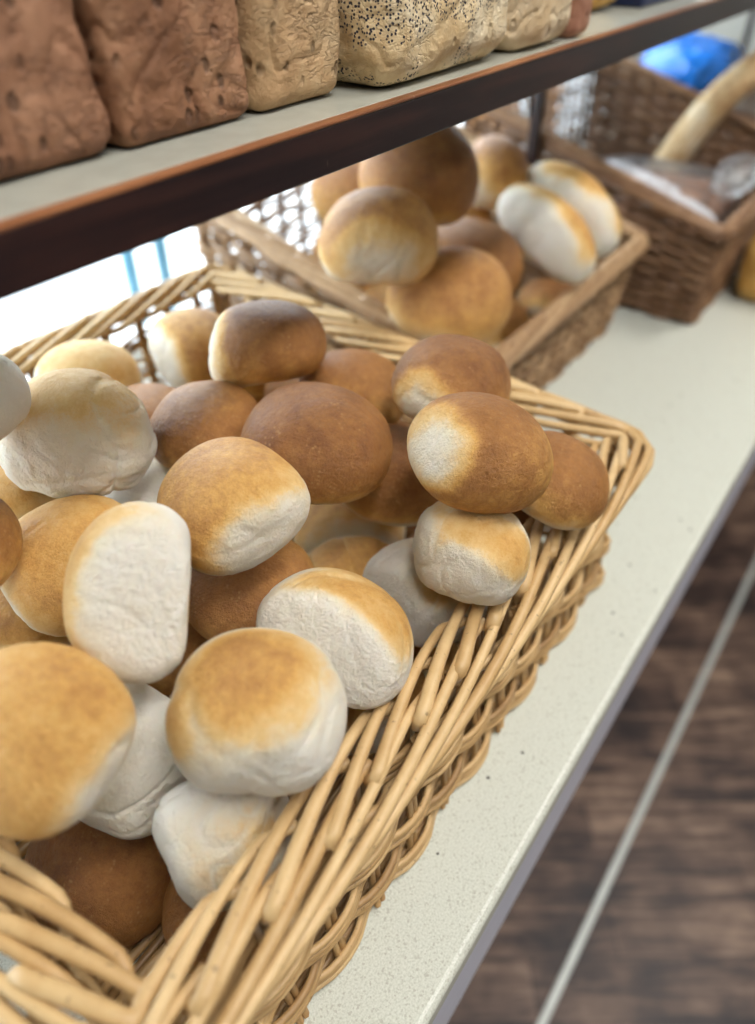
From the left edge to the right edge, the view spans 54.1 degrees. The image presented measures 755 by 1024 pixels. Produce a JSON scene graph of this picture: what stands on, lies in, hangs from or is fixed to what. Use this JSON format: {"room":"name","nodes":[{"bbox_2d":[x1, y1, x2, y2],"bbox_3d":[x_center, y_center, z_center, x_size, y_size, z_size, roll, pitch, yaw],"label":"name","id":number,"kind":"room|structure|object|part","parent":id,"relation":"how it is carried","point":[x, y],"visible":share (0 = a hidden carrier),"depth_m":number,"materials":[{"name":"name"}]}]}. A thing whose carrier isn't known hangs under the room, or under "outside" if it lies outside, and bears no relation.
{"room":"food shop","nodes":[
{"label":"food shop","id":0,"kind":"room"},
{"bbox_2d":[0,73,609,380],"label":"window","id":1,"kind":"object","parent":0,"point":[24,316],"depth_m":3.51,"materials":[{"name":"white glass"}]},
{"bbox_2d":[119,238,178,324],"bbox_3d":[-0.568,-0.571,1.853,0.036,1.400,0.136,25,46,26],"label":"railing","id":2,"kind":"object","parent":1,"relation":"on","point":[160,248],"visible":0.13,"depth_m":1.81,"materials":[{"name":"blue metal"}]},
{"bbox_3d":[-0.597,-0.545,1.822,0.033,1.400,0.033,9,41,10],"label":"post","id":3,"kind":"part","parent":2,"relation":"part of","materials":[{"name":"blue metal"}]},
{"bbox_3d":[-0.539,-0.597,1.884,0.033,1.400,0.033,9,41,10],"label":"post","id":4,"kind":"part","parent":2,"relation":"part of","materials":[{"name":"blue metal"}]},
{"bbox_2d":[470,84,561,135],"bbox_3d":[0.538,-1.704,2.806,0.240,1.900,0.320,25,46,26],"label":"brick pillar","id":5,"kind":"structure","parent":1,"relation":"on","point":[557,106],"depth_m":2.88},
{"bbox_2d":[447,464,754,1023],"bbox_3d":[1.473,1.181,0.825,4.450,0.050,7.500,25,46,26],"label":"floor","id":6,"kind":"structure","parent":0,"point":[671,939],"depth_m":1.40,"materials":[{"name":"brown wood"}]},
{"bbox_2d":[0,125,754,1023],"bbox_3d":[0.162,0.073,1.440,0.838,0.850,3.300,25,46,26],"label":"countertop","id":7,"kind":"structure","parent":6,"relation":"on","point":[689,389],"depth_m":0.71,"materials":[{"name":"laminate"}]},
{"bbox_2d":[0,264,654,1023],"bbox_3d":[-0.154,0.033,0.663,0.594,0.211,0.642,25,46,26],"label":"wicker basket","id":8,"kind":"object","parent":7,"relation":"on","point":[366,823],"visible":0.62,"depth_m":0.45,"materials":[{"name":"beige wicker"}]},
{"bbox_2d":[34,340,140,386],"bbox_3d":[-0.269,-0.128,0.688,0.091,0.062,0.086,12,42,14],"label":"bun","id":9,"kind":"object","parent":8,"relation":"in","point":[111,359],"visible":0.4,"depth_m":0.66,"materials":[{"name":"beige food"}]},
{"bbox_2d":[25,820,170,951],"bbox_3d":[-0.185,0.241,0.504,0.106,0.078,0.097,-1,40,-1],"label":"bun","id":10,"kind":"object","parent":8,"relation":"in","point":[117,885],"visible":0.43,"depth_m":0.48,"materials":[{"name":"brown food"}]},
{"bbox_2d":[80,683,186,839],"bbox_3d":[-0.158,0.151,0.454,0.101,0.094,0.072,16,43,18],"label":"bun","id":11,"kind":"object","parent":10,"relation":"on","point":[149,771],"visible":0.38,"depth_m":0.43,"materials":[{"name":"white food"}]},
{"bbox_2d":[0,642,135,840],"bbox_3d":[-0.171,0.110,0.366,0.092,0.072,0.085,13,42,15],"label":"bun","id":12,"kind":"object","parent":11,"relation":"on","point":[68,721],"visible":1,"depth_m":0.34,"materials":[{"name":"orange food"}]},
{"bbox_2d":[63,501,190,683],"bbox_3d":[-0.138,0.045,0.417,0.072,0.103,0.102,-7,41,-8],"label":"bun","id":13,"kind":"object","parent":11,"relation":"on","point":[126,589],"visible":0.95,"depth_m":0.38,"materials":[{"name":"white food"}]},
{"bbox_2d":[127,383,175,419],"bbox_3d":[-0.203,-0.079,0.655,0.095,0.066,0.092,8,41,10],"label":"bun","id":14,"kind":"object","parent":8,"relation":"in","point":[151,395],"visible":0.12,"depth_m":0.63,"materials":[{"name":"brown food"}]},
{"bbox_2d":[147,620,208,694],"bbox_3d":[-0.152,0.097,0.578,0.089,0.063,0.084,-20,44,-22],"label":"bun","id":15,"kind":"object","parent":8,"relation":"in","point":[166,685],"visible":0.07,"depth_m":0.55,"materials":[{"name":"brown food"}]},
{"bbox_2d":[188,540,313,639],"bbox_3d":[-0.093,0.054,0.540,0.096,0.063,0.090,1,40,2],"label":"bun","id":16,"kind":"object","parent":15,"relation":"on","point":[218,605],"visible":0.4,"depth_m":0.51,"materials":[{"name":"brown food"}]},
{"bbox_2d":[157,437,310,575],"bbox_3d":[-0.097,-0.009,0.487,0.095,0.072,0.099,-22,45,-24],"label":"bun","id":17,"kind":"object","parent":16,"relation":"on","point":[239,501],"visible":0.86,"depth_m":0.45,"materials":[{"name":"brown food"}]},
{"bbox_2d":[162,878,258,974],"bbox_3d":[-0.098,0.262,0.489,0.087,0.067,0.084,11,42,13],"label":"bun","id":18,"kind":"object","parent":8,"relation":"in","point":[175,911],"visible":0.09,"depth_m":0.46,"materials":[{"name":"brown food"}]},
{"bbox_2d":[152,780,292,911],"bbox_3d":[-0.086,0.189,0.432,0.077,0.080,0.063,-21,45,-23],"label":"bun","id":19,"kind":"object","parent":18,"relation":"on","point":[200,836],"visible":0.62,"depth_m":0.40,"materials":[{"name":"white food"}]},
{"bbox_2d":[165,627,346,796],"bbox_3d":[-0.065,0.104,0.405,0.097,0.077,0.093,-2,40,-2],"label":"bun","id":20,"kind":"object","parent":19,"relation":"on","point":[257,711],"visible":1,"depth_m":0.37,"materials":[{"name":"food"}]},
{"bbox_3d":[-0.192,-0.195,0.946,0.010,0.190,0.039,-22,45,-24],"label":"corner post","id":21,"kind":"part","parent":8,"relation":"part of","materials":[{"name":"brown wicker"}]},
{"bbox_2d":[254,397,263,402],"bbox_3d":[-0.170,-0.140,0.862,0.080,0.074,0.089,-22,45,-24],"label":"bun","id":22,"kind":"object","parent":8,"relation":"in","point":[258,400],"visible":0.02,"depth_m":0.84,"materials":[{"name":"brown food"}]},
{"bbox_2d":[242,384,264,397],"bbox_3d":[-0.139,-0.164,0.814,0.081,0.064,0.077,-9,41,-10],"label":"bun","id":23,"kind":"object","parent":22,"relation":"on","point":[257,391],"visible":0.04,"depth_m":0.79,"materials":[{"name":"brown food"}]},
{"bbox_2d":[148,307,219,387],"bbox_3d":[-0.178,-0.161,0.740,0.084,0.085,0.098,-28,47,-29],"label":"bun","id":24,"kind":"object","parent":23,"relation":"on","point":[179,340],"visible":0.56,"depth_m":0.70,"materials":[{"name":"beige food"}]},
{"bbox_2d":[264,378,298,395],"bbox_3d":[-0.072,-0.128,0.756,0.088,0.059,0.080,15,42,17],"label":"bun","id":25,"kind":"object","parent":8,"relation":"in","point":[269,387],"visible":0.02,"depth_m":0.73,"materials":[{"name":"brown food"}]},
{"bbox_2d":[294,503,405,553],"bbox_3d":[-0.025,0.011,0.712,0.105,0.070,0.100,2,40,3],"label":"bun","id":26,"kind":"object","parent":8,"relation":"in","point":[323,523],"visible":0.25,"depth_m":0.68,"materials":[{"name":"brown food"}]},
{"bbox_2d":[396,420,409,426],"bbox_3d":[0.002,-0.062,0.715,0.086,0.058,0.081,0,40,1],"label":"bun","id":27,"kind":"object","parent":26,"relation":"on","point":[400,422],"visible":0.02,"depth_m":0.71,"materials":[{"name":"brown food"}]},
{"bbox_2d":[299,348,403,423],"bbox_3d":[-0.022,-0.112,0.675,0.101,0.071,0.098,10,41,12],"label":"bun","id":28,"kind":"object","parent":27,"relation":"on","point":[368,374],"visible":0.44,"depth_m":0.64,"materials":[{"name":"brown food"}]},
{"bbox_2d":[209,300,326,386],"bbox_3d":[-0.094,-0.141,0.628,0.101,0.078,0.097,-10,41,-12],"label":"bun","id":29,"kind":"object","parent":28,"relation":"on","point":[257,342],"visible":0.97,"depth_m":0.59,"materials":[{"name":"brown food"}]},
{"bbox_2d":[405,525,416,538],"bbox_3d":[0.042,0.006,0.783,0.086,0.061,0.088,29,48,30],"label":"bun","id":30,"kind":"object","parent":8,"relation":"in","point":[409,529],"visible":0.02,"depth_m":0.75,"materials":[{"name":"brown food"}]},
{"bbox_2d":[413,643,457,702],"bbox_3d":[0.035,0.129,0.638,0.080,0.054,0.075,16,43,18],"label":"bun","id":31,"kind":"object","parent":8,"relation":"in","point":[454,648],"visible":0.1,"depth_m":0.62,"materials":[{"name":"brown food"}]},
{"bbox_2d":[308,536,388,575],"bbox_3d":[-0.019,0.062,0.635,0.100,0.070,0.098,14,42,16],"label":"bun","id":32,"kind":"object","parent":31,"relation":"on","point":[352,554],"visible":0.17,"depth_m":0.62,"materials":[{"name":"brown food"}]},
{"bbox_2d":[344,423,437,525],"bbox_3d":[0.015,-0.034,0.627,0.105,0.070,0.102,5,40,5],"label":"bun","id":33,"kind":"object","parent":32,"relation":"on","point":[400,499],"visible":0.35,"depth_m":0.59,"materials":[{"name":"brown food"}]},
{"bbox_2d":[240,382,392,504],"bbox_3d":[-0.045,-0.056,0.557,0.114,0.074,0.105,11,42,13],"label":"bun","id":34,"kind":"object","parent":33,"relation":"on","point":[338,442],"visible":0.88,"depth_m":0.52,"materials":[{"name":"brown food"}]},
{"bbox_2d":[391,334,510,418],"bbox_3d":[0.060,-0.106,0.589,0.094,0.064,0.096,23,45,25],"label":"bun","id":35,"kind":"object","parent":33,"relation":"on","point":[436,366],"visible":0.59,"depth_m":0.56,"materials":[{"name":"brown food"}]},
{"bbox_2d":[363,537,487,646],"bbox_3d":[0.040,0.058,0.578,0.089,0.071,0.093,-23,46,-25],"label":"bun","id":36,"kind":"object","parent":32,"relation":"on","point":[392,568],"visible":0.43,"depth_m":0.55,"materials":[{"name":"white food"}]},
{"bbox_2d":[413,501,530,605],"bbox_3d":[0.066,0.023,0.520,0.084,0.062,0.084,12,42,14],"label":"bun","id":37,"kind":"object","parent":36,"relation":"on","point":[467,557],"visible":0.88,"depth_m":0.49,"materials":[{"name":"white food"}]},
{"bbox_2d":[407,392,553,513],"bbox_3d":[0.071,-0.042,0.504,0.099,0.074,0.091,-16,43,-18],"label":"bun","id":38,"kind":"object","parent":37,"relation":"on","point":[475,452],"visible":1,"depth_m":0.47,"materials":[{"name":"brown food"}]},
{"bbox_2d":[344,660,425,754],"bbox_3d":[-0.006,0.138,0.572,0.094,0.064,0.090,-7,41,-8],"label":"bun","id":39,"kind":"object","parent":31,"relation":"on","point":[352,714],"visible":0.05,"depth_m":0.54,"materials":[{"name":"brown food"}]},
{"bbox_2d":[522,430,609,529],"bbox_3d":[0.137,-0.026,0.569,0.083,0.063,0.084,12,42,14],"label":"bun","id":40,"kind":"object","parent":8,"relation":"in","point":[576,495],"visible":0.68,"depth_m":0.54,"materials":[{"name":"brown food"}]},
{"bbox_3d":[0.219,0.007,0.733,0.011,0.157,0.028,-10,41,-12],"label":"corner post","id":41,"kind":"part","parent":8,"relation":"part of","materials":[{"name":"beige wicker"}]},
{"bbox_3d":[-0.228,0.138,0.576,0.099,0.061,0.095,5,26,-30],"label":"bun","id":42,"kind":"object","parent":8,"relation":"in","visible":0},
{"bbox_2d":[0,589,71,648],"bbox_3d":[-0.263,0.069,0.542,0.093,0.064,0.089,11,42,13],"label":"bun","id":43,"kind":"object","parent":42,"relation":"on","point":[13,630],"visible":0.17,"depth_m":0.51,"materials":[{"name":"brown food"}]},
{"bbox_2d":[0,466,57,518],"bbox_3d":[-0.290,-0.012,0.561,0.098,0.064,0.093,8,41,10],"label":"bun","id":44,"kind":"object","parent":43,"relation":"on","point":[20,501],"visible":0.12,"depth_m":0.54,"materials":[{"name":"brown food"}]},
{"bbox_2d":[0,494,120,636],"bbox_3d":[-0.206,0.034,0.506,0.099,0.080,0.086,-24,46,-25],"label":"bun","id":45,"kind":"object","parent":43,"relation":"on","point":[51,531],"visible":0.41,"depth_m":0.47,"materials":[{"name":"brown food"}]},
{"bbox_2d":[0,498,22,586],"bbox_3d":[-0.265,0.016,0.443,0.090,0.066,0.086,12,42,13],"label":"bun","id":46,"kind":"object","parent":45,"relation":"on","point":[11,539],"visible":1,"depth_m":0.45,"materials":[{"name":"brown food"}]},
{"label":"bun","id":47,"kind":"object","parent":8,"relation":"in","visible":0},
{"bbox_2d":[256,567,413,709],"bbox_3d":[-0.024,0.076,0.480,0.100,0.089,0.094,12,42,14],"label":"bun","id":48,"kind":"object","parent":47,"relation":"on","point":[365,634],"visible":0.75,"depth_m":0.44,"materials":[{"name":"white food"}]},
{"label":"bun","id":49,"kind":"object","parent":8,"relation":"in","visible":0},
{"bbox_2d":[105,457,169,503],"bbox_3d":[-0.176,-0.005,0.604,0.096,0.068,0.095,17,43,19],"label":"bun","id":50,"kind":"object","parent":49,"relation":"on","point":[147,490],"visible":0.06,"depth_m":0.58,"materials":[{"name":"white food"}]},
{"bbox_2d":[0,368,156,497],"bbox_3d":[-0.215,-0.058,0.533,0.104,0.091,0.102,12,42,14],"label":"bun","id":51,"kind":"object","parent":50,"relation":"on","point":[83,431],"visible":0.93,"depth_m":0.50,"materials":[{"name":"beige food"}]},
{"bbox_2d":[0,354,30,439],"bbox_3d":[-0.256,-0.068,0.453,0.080,0.066,0.080,-17,43,-19],"label":"bun","id":52,"kind":"object","parent":51,"relation":"on","point":[15,393],"visible":1,"depth_m":0.44,"materials":[{"name":"white food"}]},
{"bbox_2d":[150,380,257,467],"bbox_3d":[-0.138,-0.072,0.595,0.090,0.062,0.092,11,42,13],"label":"bun","id":53,"kind":"object","parent":50,"relation":"on","point":[193,414],"visible":0.62,"depth_m":0.56,"materials":[{"name":"brown food"}]},
{"bbox_2d":[0,0,754,300],"bbox_3d":[0.231,-0.453,1.051,0.300,0.455,3.050,25,46,26],"label":"shelf","id":54,"kind":"object","parent":7,"relation":"on","point":[62,220],"visible":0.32,"depth_m":0.41,"materials":[{"name":"brown wood"}]},
{"bbox_2d":[0,0,110,180],"bbox_3d":[-0.249,-0.251,0.330,0.204,0.166,0.134,25,46,26],"label":"loaf","id":55,"kind":"object","parent":54,"relation":"on","point":[53,113],"visible":1,"depth_m":0.34,"materials":[{"name":"brown food"}]},
{"bbox_2d":[72,0,247,146],"bbox_3d":[-0.181,-0.309,0.400,0.207,0.165,0.104,25,46,26],"label":"loaf","id":56,"kind":"object","parent":54,"relation":"on","point":[160,69],"visible":0.56,"depth_m":0.38,"materials":[{"name":"brown food"}]},
{"bbox_2d":[235,0,339,111],"bbox_3d":[-0.118,-0.346,0.456,0.189,0.149,0.088,25,46,26],"label":"loaf","id":57,"kind":"object","parent":54,"relation":"on","point":[289,48],"visible":0.35,"depth_m":0.44,"materials":[{"name":"beige food"}]},
{"bbox_3d":[0.228,-0.622,0.911,0.292,0.016,3.050,25,46,26],"label":"shelf","id":58,"kind":"part","parent":54,"relation":"part of","materials":[{"name":"laminate"}]},
{"bbox_2d":[337,0,507,86],"bbox_3d":[0.001,-0.396,0.522,0.145,0.140,0.181,25,46,26],"label":"loaf","id":59,"kind":"object","parent":54,"relation":"on","point":[383,42],"visible":0.64,"depth_m":0.49,"materials":[{"name":"beige food"}]},
{"bbox_3d":[0.249,-0.568,1.200,0.016,0.439,0.016,25,46,26],"label":"support post","id":60,"kind":"part","parent":54,"relation":"part of","materials":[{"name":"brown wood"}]},
{"bbox_2d":[494,0,571,50],"bbox_3d":[0.090,-0.469,0.610,0.141,0.138,0.112,25,46,26],"label":"loaf","id":61,"kind":"object","parent":54,"relation":"on","point":[529,22],"visible":0.36,"depth_m":0.60,"materials":[{"name":"beige food"}]},
{"bbox_2d":[557,0,592,37],"bbox_3d":[0.141,-0.499,0.656,0.112,0.124,0.041,25,46,26],"label":"loaf","id":62,"kind":"object","parent":54,"relation":"on","point":[580,13],"visible":0.3,"depth_m":0.66,"materials":[{"name":"brown food"}]},
{"bbox_2d":[592,0,614,9],"bbox_3d":[0.196,-0.614,0.796,0.149,0.119,0.093,25,46,26],"label":"loaf","id":63,"kind":"object","parent":54,"relation":"on","point":[596,4],"visible":0.27,"depth_m":0.80,"materials":[{"name":"food"}]},
{"bbox_2d":[607,0,666,7],"bbox_3d":[0.306,-0.678,0.887,0.120,0.100,0.200,25,46,26],"label":"box","id":64,"kind":"object","parent":54,"relation":"on","point":[623,3],"visible":0.7,"depth_m":0.84,"materials":[{"name":"blue"}]},
{"bbox_3d":[0.971,-1.219,1.969,0.016,0.439,0.016,25,46,26],"label":"support post","id":65,"kind":"part","parent":54,"relation":"part of","materials":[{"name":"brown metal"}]},
{"bbox_2d":[194,124,648,403],"bbox_3d":[0.081,-0.366,1.075,0.467,0.289,0.546,25,46,26],"label":"wicker basket","id":66,"kind":"object","parent":7,"relation":"on","point":[537,353],"visible":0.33,"depth_m":0.97,"materials":[{"name":"brown wicker"}]},
{"bbox_3d":[-0.221,-0.313,1.023,0.031,0.271,0.010,-24,46,-26],"label":"corner post","id":67,"kind":"part","parent":66,"relation":"part of","materials":[{"name":"brown wicker"}]},
{"bbox_2d":[293,276,317,293],"bbox_3d":[-0.070,-0.342,1.108,0.110,0.080,0.118,31,49,31],"label":"bread roll","id":68,"kind":"object","parent":66,"relation":"in","point":[296,279],"visible":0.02,"depth_m":1.07,"materials":[{"name":"brown food"}]},
{"bbox_2d":[310,234,371,289],"bbox_3d":[-0.035,-0.351,1.017,0.114,0.080,0.112,-24,46,-26],"label":"bread roll","id":69,"kind":"object","parent":66,"relation":"in","point":[314,253],"visible":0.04,"depth_m":0.99,"materials":[{"name":"food"}]},
{"bbox_2d":[311,162,359,221],"bbox_3d":[-0.021,-0.417,0.947,0.130,0.101,0.123,11,41,12],"label":"bread roll","id":70,"kind":"object","parent":69,"relation":"on","point":[326,191],"visible":0.17,"depth_m":0.91,"materials":[{"name":"brown food"}]},
{"bbox_2d":[350,285,388,313],"bbox_3d":[0.010,-0.256,0.981,0.107,0.080,0.106,-23,45,-25],"label":"bread roll","id":71,"kind":"object","parent":66,"relation":"in","point":[378,292],"visible":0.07,"depth_m":0.95,"materials":[{"name":"brown food"}]},
{"bbox_2d":[386,246,511,342],"bbox_3d":[0.082,-0.247,0.848,0.144,0.096,0.129,5,40,6],"label":"bread roll","id":72,"kind":"object","parent":66,"relation":"in","point":[466,291],"visible":0.77,"depth_m":0.81,"materials":[{"name":"brown food"}]},
{"bbox_2d":[318,186,438,284],"bbox_3d":[0.001,-0.288,0.774,0.126,0.104,0.127,0,40,0],"label":"bread roll","id":73,"kind":"object","parent":72,"relation":"on","point":[373,235],"visible":1,"depth_m":0.73,"materials":[{"name":"brown food"}]},
{"bbox_2d":[358,126,478,225],"bbox_3d":[0.047,-0.387,0.841,0.137,0.113,0.131,2,40,3],"label":"bread roll","id":74,"kind":"object","parent":72,"relation":"on","point":[441,168],"visible":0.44,"depth_m":0.79,"materials":[{"name":"brown food"}]},
{"bbox_2d":[464,206,491,220],"bbox_3d":[0.127,-0.472,1.175,0.102,0.076,0.105,-21,44,-23],"label":"bread roll","id":75,"kind":"object","parent":66,"relation":"in","point":[483,213],"visible":0.07,"depth_m":1.14,"materials":[{"name":"brown food"}]},
{"bbox_2d":[437,217,522,294],"bbox_3d":[0.124,-0.329,0.964,0.131,0.096,0.128,5,40,6],"label":"bread roll","id":76,"kind":"object","parent":66,"relation":"in","point":[484,235],"visible":0.36,"depth_m":0.93,"materials":[{"name":"brown food"}]},
{"bbox_2d":[486,332,501,347],"bbox_3d":[0.124,-0.240,1.052,0.105,0.091,0.103,-8,41,-9],"label":"bread roll","id":77,"kind":"object","parent":66,"relation":"in","point":[495,341],"visible":0.06,"depth_m":1.01,"materials":[{"name":"brown food"}]},
{"bbox_2d":[472,134,528,209],"bbox_3d":[0.162,-0.473,1.032,0.097,0.094,0.133,6,41,7],"label":"bread roll","id":78,"kind":"object","parent":66,"relation":"in","point":[502,163],"visible":0.57,"depth_m":0.98,"materials":[{"name":"brown food"}]},
{"bbox_2d":[500,297,528,341],"bbox_3d":[0.185,-0.301,1.146,0.101,0.075,0.106,12,42,14],"label":"bread roll","id":79,"kind":"object","parent":66,"relation":"in","point":[518,317],"visible":0.16,"depth_m":1.11,"materials":[{"name":"brown food"}]},
{"bbox_2d":[518,278,572,317],"bbox_3d":[0.273,-0.332,1.172,0.097,0.075,0.100,-7,41,-8],"label":"bread roll","id":80,"kind":"object","parent":66,"relation":"in","point":[535,296],"visible":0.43,"depth_m":1.14,"materials":[{"name":"brown food"}]},
{"bbox_2d":[501,226,537,265],"bbox_3d":[0.232,-0.413,1.108,0.097,0.086,0.096,16,43,18],"label":"bread roll","id":81,"kind":"object","parent":80,"relation":"on","point":[524,254],"visible":0.12,"depth_m":1.09,"materials":[{"name":"brown food"}]},
{"bbox_2d":[497,183,595,283],"bbox_3d":[0.222,-0.365,0.968,0.074,0.105,0.152,-30,48,-30],"label":"bread roll","id":82,"kind":"object","parent":66,"relation":"in","point":[552,233],"visible":0.98,"depth_m":0.94,"materials":[{"name":"beige food"}]},
{"bbox_2d":[526,161,620,256],"bbox_3d":[0.265,-0.413,1.004,0.074,0.105,0.154,-32,50,-32],"label":"bread roll","id":83,"kind":"object","parent":66,"relation":"in","point":[577,187],"visible":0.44,"depth_m":0.97,"materials":[{"name":"beige food"}]},
{"bbox_2d":[462,58,754,324],"bbox_3d":[0.487,-0.648,1.391,0.502,0.312,0.579,25,46,26],"label":"wicker basket","id":84,"kind":"object","parent":7,"relation":"on","point":[719,260],"visible":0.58,"depth_m":1.25,"materials":[{"name":"brown wicker"}]},
{"bbox_3d":[0.457,-0.861,1.652,0.011,0.295,0.029,1,40,1],"label":"corner post","id":85,"kind":"part","parent":84,"relation":"part of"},
{"bbox_2d":[602,155,739,291],"bbox_3d":[0.495,-0.562,1.359,0.327,0.219,0.376,25,46,26],"label":"bag","id":86,"kind":"object","parent":84,"relation":"in","point":[669,189],"visible":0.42,"depth_m":1.25,"materials":[{"name":"plastic"}]},
{"bbox_2d":[597,166,733,282],"bbox_3d":[0.493,-0.551,1.391,0.274,0.141,0.322,25,46,26],"label":"loaf","id":87,"kind":"object","parent":86,"relation":"in","point":[716,210],"visible":0.12,"depth_m":1.33,"materials":[{"name":"food"}]},
{"bbox_2d":[710,153,754,197],"bbox_3d":[0.624,-0.583,1.283,0.073,0.061,0.189,25,46,26],"label":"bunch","id":88,"kind":"object","parent":86,"relation":"in","point":[730,163],"visible":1,"depth_m":1.31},
{"bbox_3d":[0.517,-0.373,1.184,0.011,0.155,0.030,3,40,4],"label":"corner post","id":89,"kind":"part","parent":84,"relation":"part of","materials":[{"name":"brown wicker"}]},
{"bbox_2d":[647,52,754,173],"bbox_3d":[0.711,-0.769,1.476,0.316,0.295,0.085,-3,40,-3],"label":"handle","id":90,"kind":"object","parent":84,"relation":"in","point":[738,81],"visible":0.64,"depth_m":1.43,"materials":[{"name":"beige wood"}]},
{"bbox_2d":[587,52,754,205],"bbox_3d":[0.815,-0.929,1.752,0.507,0.275,0.538,25,46,26],"label":"wicker basket","id":91,"kind":"object","parent":7,"relation":"on","point":[621,70],"visible":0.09,"depth_m":1.64,"materials":[{"name":"brown wicker"}]},
{"bbox_2d":[640,33,742,93],"bbox_3d":[0.723,-1.029,1.722,0.229,0.142,0.241,21,45,23],"label":"bag","id":92,"kind":"object","parent":91,"relation":"in","point":[695,61],"visible":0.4,"depth_m":1.64,"materials":[{"name":"plastic"}]},
{"bbox_2d":[736,235,754,300],"bbox_3d":[0.717,-0.437,1.281,0.148,0.133,0.160,25,46,26],"label":"loaf","id":93,"kind":"object","parent":7,"relation":"on","point":[745,285],"visible":1,"depth_m":1.27,"materials":[{"name":"brown food"}]},
{"bbox_2d":[537,560,754,1023],"bbox_3d":[0.432,0.680,1.377,0.014,0.004,7.500,25,46,26],"label":"trim","id":94,"kind":"structure","parent":6,"relation":"on","point":[568,966],"depth_m":1.45,"materials":[{"name":"metal"}]},
{"bbox_2d":[587,11,754,116],"bbox_3d":[2.562,-0.947,1.097,4.520,2.850,0.100,25,46,26],"label":"wall","id":95,"kind":"structure","parent":0,"point":[733,29],"depth_m":2.11,"materials":[{"name":"paint"}]},
{"bbox_3d":[0.068,0.039,0.680,0.095,0.060,0.092,-1,29,13],"label":"bun","id":96,"kind":"object","parent":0,"visible":0},
{"bbox_2d":[512,510,530,525],"bbox_3d":[0.118,-0.029,0.652,0.089,0.069,0.092,-9,41,-11],"label":"bun","id":97,"kind":"object","parent":96,"relation":"on","point":[522,516],"visible":0.02,"depth_m":0.62,"materials":[{"name":"brown food"}]}
]}

